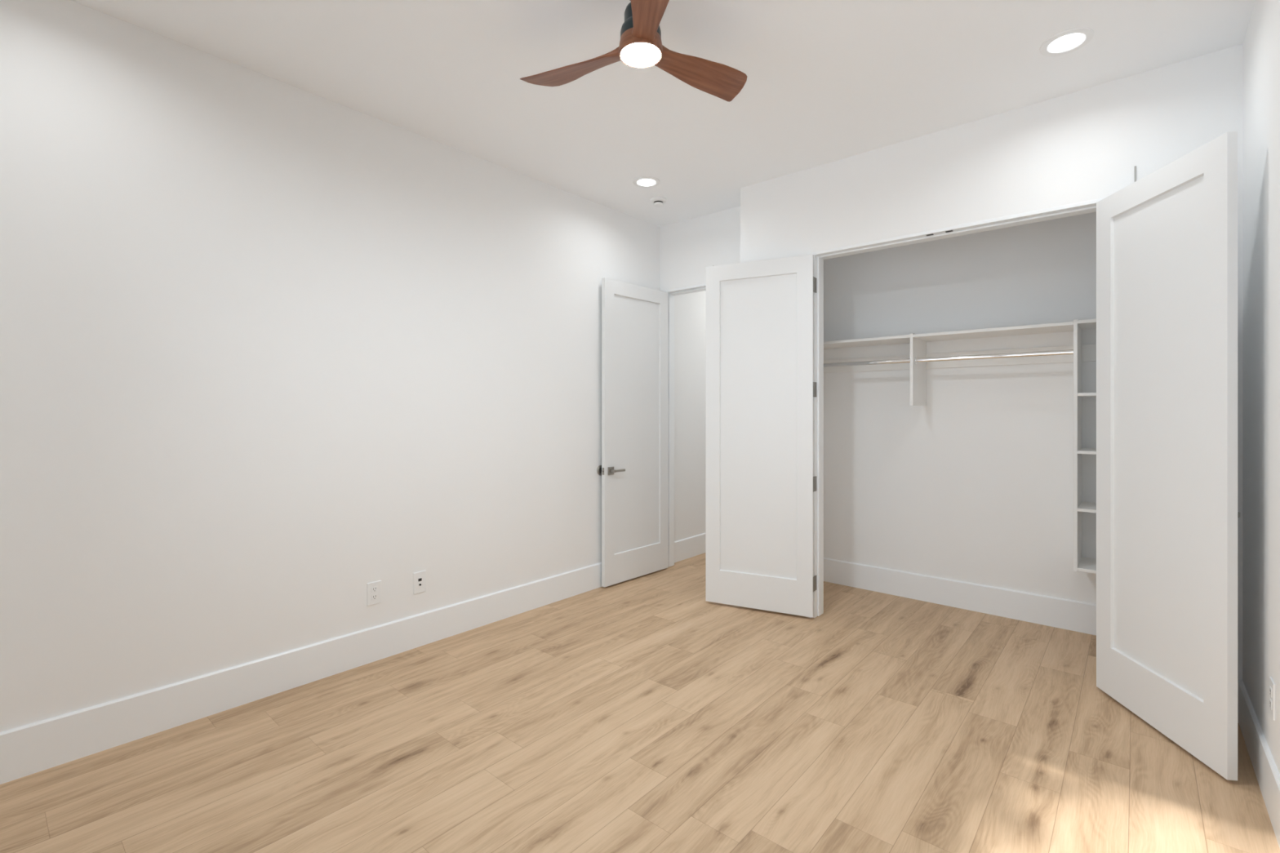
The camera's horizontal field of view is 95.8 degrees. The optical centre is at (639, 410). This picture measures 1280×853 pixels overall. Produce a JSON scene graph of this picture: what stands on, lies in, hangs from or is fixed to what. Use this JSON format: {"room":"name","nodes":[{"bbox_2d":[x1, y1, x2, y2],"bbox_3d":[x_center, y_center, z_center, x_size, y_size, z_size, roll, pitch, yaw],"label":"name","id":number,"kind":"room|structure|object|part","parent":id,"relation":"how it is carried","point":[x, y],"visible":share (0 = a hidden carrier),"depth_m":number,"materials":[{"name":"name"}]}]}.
{"room":"empty bedroom","nodes":[
{"label":"empty bedroom","id":0,"kind":"room"},
{"bbox_2d":[0,0,705,732],"bbox_3d":[-0.571,-0.123,4.414,0.150,3.040,7.350,0,0,41],"label":"wall","id":1,"kind":"structure","parent":0,"point":[273,351],"depth_m":2.80,"materials":[{"name":"white paint"}]},
{"bbox_2d":[0,562,602,784],"bbox_3d":[-1.311,1.302,3.427,0.014,0.190,4.590,0,0,41],"label":"baseboard","id":2,"kind":"structure","parent":1,"relation":"attached to","point":[31,748],"depth_m":2.76,"materials":[{"name":"white wood"}]},
{"bbox_2d":[367,580,381,605],"bbox_3d":[-1.485,1.019,3.230,0.008,0.125,0.079,0,0,41],"label":"wall outlet","id":3,"kind":"object","parent":1,"relation":"attached to","point":[374,588],"visible":1,"depth_m":3.23,"materials":[{"name":"white plastic"}]},
{"bbox_2d":[371,594,377,599],"bbox_3d":[-1.483,1.040,3.228,0.003,0.029,0.034,0,0,41],"label":"receptacle","id":4,"kind":"object","parent":3,"relation":"attached to","point":[374,597],"depth_m":3.23,"materials":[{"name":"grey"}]},
{"bbox_2d":[371,586,377,592],"bbox_3d":[-1.483,0.998,3.228,0.003,0.029,0.034,0,0,41],"label":"receptacle","id":5,"kind":"object","parent":3,"relation":"attached to","point":[374,588],"depth_m":3.23,"materials":[{"name":"white plastic"}]},
{"bbox_2d":[413,570,426,594],"bbox_3d":[-1.308,1.019,3.434,0.011,0.125,0.079,0,0,41],"label":"outlet","id":6,"kind":"object","parent":1,"relation":"attached to","point":[419,578],"visible":1,"depth_m":3.43,"materials":[{"name":"white plastic"}]},
{"bbox_2d":[596,465,601,475],"bbox_3d":[-0.310,0.473,4.594,0.012,0.080,0.080,0,0,41],"label":"door handle","id":7,"kind":"object","parent":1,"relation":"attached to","point":[599,468],"visible":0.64,"depth_m":4.58,"materials":[{"name":"grey metal"}]},
{"bbox_2d":[674,533,705,562],"bbox_3d":[1.026,1.302,6.146,0.014,0.190,2.340,0,0,41],"label":"baseboard","id":8,"kind":"structure","parent":1,"relation":"attached to","point":[687,548],"depth_m":5.49,"materials":[{"name":"white wood"}]},
{"bbox_2d":[601,277,668,586],"bbox_3d":[-0.012,0.170,4.812,0.099,2.426,0.794,0,0,43],"label":"door","id":9,"kind":"structure","parent":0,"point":[635,318],"depth_m":4.79,"materials":[{"name":"white wood"}]},
{"bbox_3d":[-0.230,0.475,4.572,0.009,0.062,0.062,0,0,43],"label":"handle","id":10,"kind":"part","parent":9,"relation":"part of","materials":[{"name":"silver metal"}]},
{"bbox_3d":[-0.175,0.475,4.594,0.043,0.022,0.129,0,0,43],"label":"lever","id":11,"kind":"part","parent":9,"relation":"part of","materials":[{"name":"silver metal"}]},
{"bbox_2d":[0,552,1279,852],"bbox_3d":[0.855,1.397,3.221,4.007,0.001,7.400,0,0,41],"label":"floor","id":12,"kind":"structure","parent":0,"point":[645,713],"depth_m":2.33,"materials":[{"name":"brown wood"}]},
{"bbox_2d":[71,0,1255,226],"bbox_3d":[0.849,-1.703,3.193,3.895,0.120,7.350,0,0,41],"label":"ceiling","id":13,"kind":"structure","parent":0,"point":[828,81],"depth_m":2.75,"materials":[{"name":"white paint"}]},
{"bbox_2d":[520,0,746,102],"bbox_3d":[0.018,-1.500,2.290,0.937,0.287,0.912,0,0,41],"label":"ceiling fan","id":14,"kind":"object","parent":13,"relation":"hanging from","point":[641,46],"visible":1,"depth_m":2.29,"materials":[{"name":"brown wood"}]},
{"bbox_3d":[-0.249,-1.391,2.344,0.479,0.053,0.163,0,0,28],"label":"blade","id":15,"kind":"part","parent":14,"relation":"part of","materials":[{"name":"brown wood"}]},
{"bbox_3d":[0.030,-1.391,1.929,0.163,0.053,0.479,0,0,-5],"label":"blade","id":16,"kind":"part","parent":14,"relation":"part of","materials":[{"name":"brown wood"}]},
{"bbox_3d":[0.242,-1.391,2.367,0.479,0.053,0.163,0,0,-33],"label":"blade","id":17,"kind":"part","parent":14,"relation":"part of","materials":[{"name":"brown wood"}]},
{"bbox_2d":[632,176,660,187],"bbox_3d":[0.046,-1.640,4.147,0.196,0.006,0.196,0,0,41],"label":"recessed light","id":18,"kind":"object","parent":13,"relation":"in","point":[643,181],"visible":1,"depth_m":4.13,"materials":[{"name":"white plastic"}]},
{"bbox_2d":[650,196,666,207],"bbox_3d":[0.143,-1.618,4.496,0.124,0.050,0.124,0,0,41],"label":"smoke detector","id":19,"kind":"object","parent":13,"relation":"attached to","point":[658,202],"visible":1,"depth_m":4.46,"materials":[{"name":"white plastic"}]},
{"bbox_2d":[1039,27,1093,56],"bbox_3d":[1.899,-1.640,2.575,0.196,0.006,0.196,0,0,41],"label":"recessed light","id":20,"kind":"object","parent":13,"relation":"in","point":[1071,40],"visible":1,"depth_m":2.57,"materials":[{"name":"white plastic"}]},
{"bbox_2d":[660,205,740,291],"bbox_3d":[0.604,-0.123,4.887,1.015,3.040,0.120,0,0,41],"label":"wall","id":21,"kind":"structure","parent":0,"point":[688,246],"depth_m":4.91,"materials":[{"name":"white paint"}]},
{"bbox_2d":[663,283,705,567],"bbox_3d":[0.561,0.164,4.924,0.823,2.467,0.124,0,0,41],"label":"door frame","id":22,"kind":"structure","parent":21,"relation":"attached to","point":[701,287],"depth_m":5.17,"materials":[{"name":"white wood"}]},
{"bbox_2d":[823,212,1096,604],"bbox_3d":[2.369,-0.123,4.092,2.460,3.040,0.120,0,0,41],"label":"wall","id":23,"kind":"structure","parent":0,"point":[974,484],"depth_m":4.07,"materials":[{"name":"white paint"}]},
{"bbox_2d":[823,319,1096,573],"bbox_3d":[2.217,0.203,3.915,2.460,1.483,0.348,0,0,41],"label":"organizer","id":24,"kind":"object","parent":23,"relation":"attached to","point":[918,361],"visible":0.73,"depth_m":3.82,"materials":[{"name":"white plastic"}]},
{"bbox_2d":[823,334,910,349],"bbox_3d":[1.630,-0.515,4.419,0.913,0.019,0.348,0,0,41],"label":"shelf","id":25,"kind":"object","parent":24,"relation":"attached to","point":[898,339],"depth_m":4.28,"materials":[{"name":"white wood"}]},
{"bbox_3d":[1.556,-0.351,4.332,0.909,0.030,0.017,0,0,41],"label":"hanging rod","id":26,"kind":"part","parent":24,"relation":"part of","materials":[{"name":"silver metal"}]},
{"bbox_2d":[912,321,1073,342],"bbox_3d":[2.327,-0.515,3.820,0.886,0.019,0.348,0,0,41],"label":"shelf","id":27,"kind":"object","parent":24,"relation":"attached to","point":[1060,326],"depth_m":3.74,"materials":[{"name":"white wood"}]},
{"bbox_3d":[2.253,-0.351,3.734,0.882,0.030,0.017,0,0,41],"label":"hanging rod","id":28,"kind":"part","parent":24,"relation":"part of","materials":[{"name":"silver metal"}]},
{"bbox_2d":[1077,556,1096,573],"bbox_3d":[2.914,0.930,3.317,0.623,0.018,0.346,0,0,41],"label":"shelf","id":29,"kind":"object","parent":24,"relation":"attached to","point":[1085,564],"depth_m":3.45,"materials":[{"name":"white wood"}]},
{"bbox_2d":[1077,501,1096,513],"bbox_3d":[2.914,0.581,3.317,0.623,0.018,0.346,0,0,41],"label":"shelf","id":30,"kind":"object","parent":24,"relation":"attached to","point":[1088,507],"depth_m":3.43,"materials":[{"name":"white wood"}]},
{"bbox_2d":[1077,448,1096,454],"bbox_3d":[2.914,0.243,3.317,0.623,0.018,0.346,0,0,41],"label":"shelf","id":31,"kind":"object","parent":24,"relation":"attached to","point":[1080,451],"depth_m":3.38,"materials":[{"name":"white wood"}]},
{"bbox_2d":[1077,392,1096,396],"bbox_3d":[2.914,-0.096,3.317,0.623,0.018,0.346,0,0,41],"label":"shelf","id":32,"kind":"object","parent":24,"relation":"attached to","point":[1079,394],"depth_m":3.37,"materials":[{"name":"white wood"}]},
{"bbox_2d":[1077,319,1096,329],"bbox_3d":[2.914,-0.520,3.316,0.623,0.019,0.348,0,0,41],"label":"shelf","id":33,"kind":"object","parent":24,"relation":"attached to","point":[1088,324],"depth_m":3.42,"materials":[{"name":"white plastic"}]},
{"bbox_2d":[823,557,1096,635],"bbox_3d":[2.326,1.302,4.041,2.460,0.190,0.014,0,0,41],"label":"baseboard","id":34,"kind":"structure","parent":23,"relation":"attached to","point":[1056,612],"depth_m":4.05,"materials":[{"name":"white wood"}]},
{"bbox_2d":[740,44,1242,680],"bbox_3d":[1.758,-0.123,3.473,2.580,3.040,0.120,0,0,41],"label":"wall","id":35,"kind":"structure","parent":0,"point":[1086,144],"depth_m":3.15,"materials":[{"name":"white paint"}]},
{"bbox_2d":[705,254,815,617],"bbox_3d":[0.838,0.165,4.059,0.764,2.429,0.087,0,0,26],"label":"door","id":36,"kind":"structure","parent":35,"relation":"in","point":[760,385],"depth_m":4.02,"materials":[{"name":"white wood"}]},
{"bbox_2d":[812,197,1105,617],"bbox_3d":[1.794,0.164,3.442,1.564,2.467,0.124,0,0,41],"label":"door frame","id":37,"kind":"structure","parent":35,"relation":"attached to","point":[1087,206],"depth_m":3.89,"materials":[{"name":"white wood"}]},
{"bbox_2d":[1134,165,1136,182],"bbox_3d":[2.419,-1.157,2.822,0.007,0.076,0.006,0,0,41],"label":"metal strip","id":38,"kind":"object","parent":35,"relation":"attached to","point":[1135,166],"visible":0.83,"depth_m":2.82,"materials":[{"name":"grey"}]},
{"bbox_2d":[1096,131,1239,780],"bbox_3d":[2.286,0.166,2.529,0.087,2.431,0.752,0,0,7],"label":"door","id":39,"kind":"structure","parent":35,"relation":"in","point":[1167,514],"depth_m":2.45,"materials":[{"name":"white wood"}]},
{"bbox_2d":[1237,679,1238,723],"bbox_3d":[2.513,1.302,2.736,0.447,0.190,0.014,0,0,41],"label":"baseboard","id":40,"kind":"structure","parent":35,"relation":"attached to","point":[1237,679],"depth_m":2.59,"materials":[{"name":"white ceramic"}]},
{"bbox_2d":[1242,0,1279,774],"bbox_3d":[1.636,-0.123,1.236,0.150,3.040,5.408,0,0,41],"label":"wall","id":41,"kind":"structure","parent":0,"point":[1261,42],"depth_m":2.18,"materials":[{"name":"white paint"}]},
{"bbox_2d":[1238,680,1279,848],"bbox_3d":[1.301,1.302,0.972,0.014,0.190,4.270,0,0,41],"label":"baseboard","id":42,"kind":"structure","parent":41,"relation":"attached to","point":[1266,771],"depth_m":2.12,"materials":[{"name":"white wood"}]},
{"bbox_2d":[1269,676,1275,720],"bbox_3d":[2.193,0.997,2.005,0.008,0.125,0.079,0,0,41],"label":"wall outlet","id":43,"kind":"object","parent":41,"relation":"attached to","point":[1272,685],"visible":1,"depth_m":1.99,"materials":[{"name":"white plastic"}]},
{"bbox_2d":[1269,697,1271,710],"bbox_3d":[2.191,1.018,2.007,0.003,0.029,0.034,0,0,41],"label":"receptacle","id":44,"kind":"object","parent":43,"relation":"attached to","point":[1270,699],"depth_m":2.00,"materials":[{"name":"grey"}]},
{"bbox_2d":[1269,685,1271,697],"bbox_3d":[2.191,0.976,2.007,0.003,0.029,0.034,0,0,41],"label":"receptacle","id":45,"kind":"object","parent":43,"relation":"attached to","point":[1270,686],"depth_m":2.00,"materials":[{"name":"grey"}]}
]}

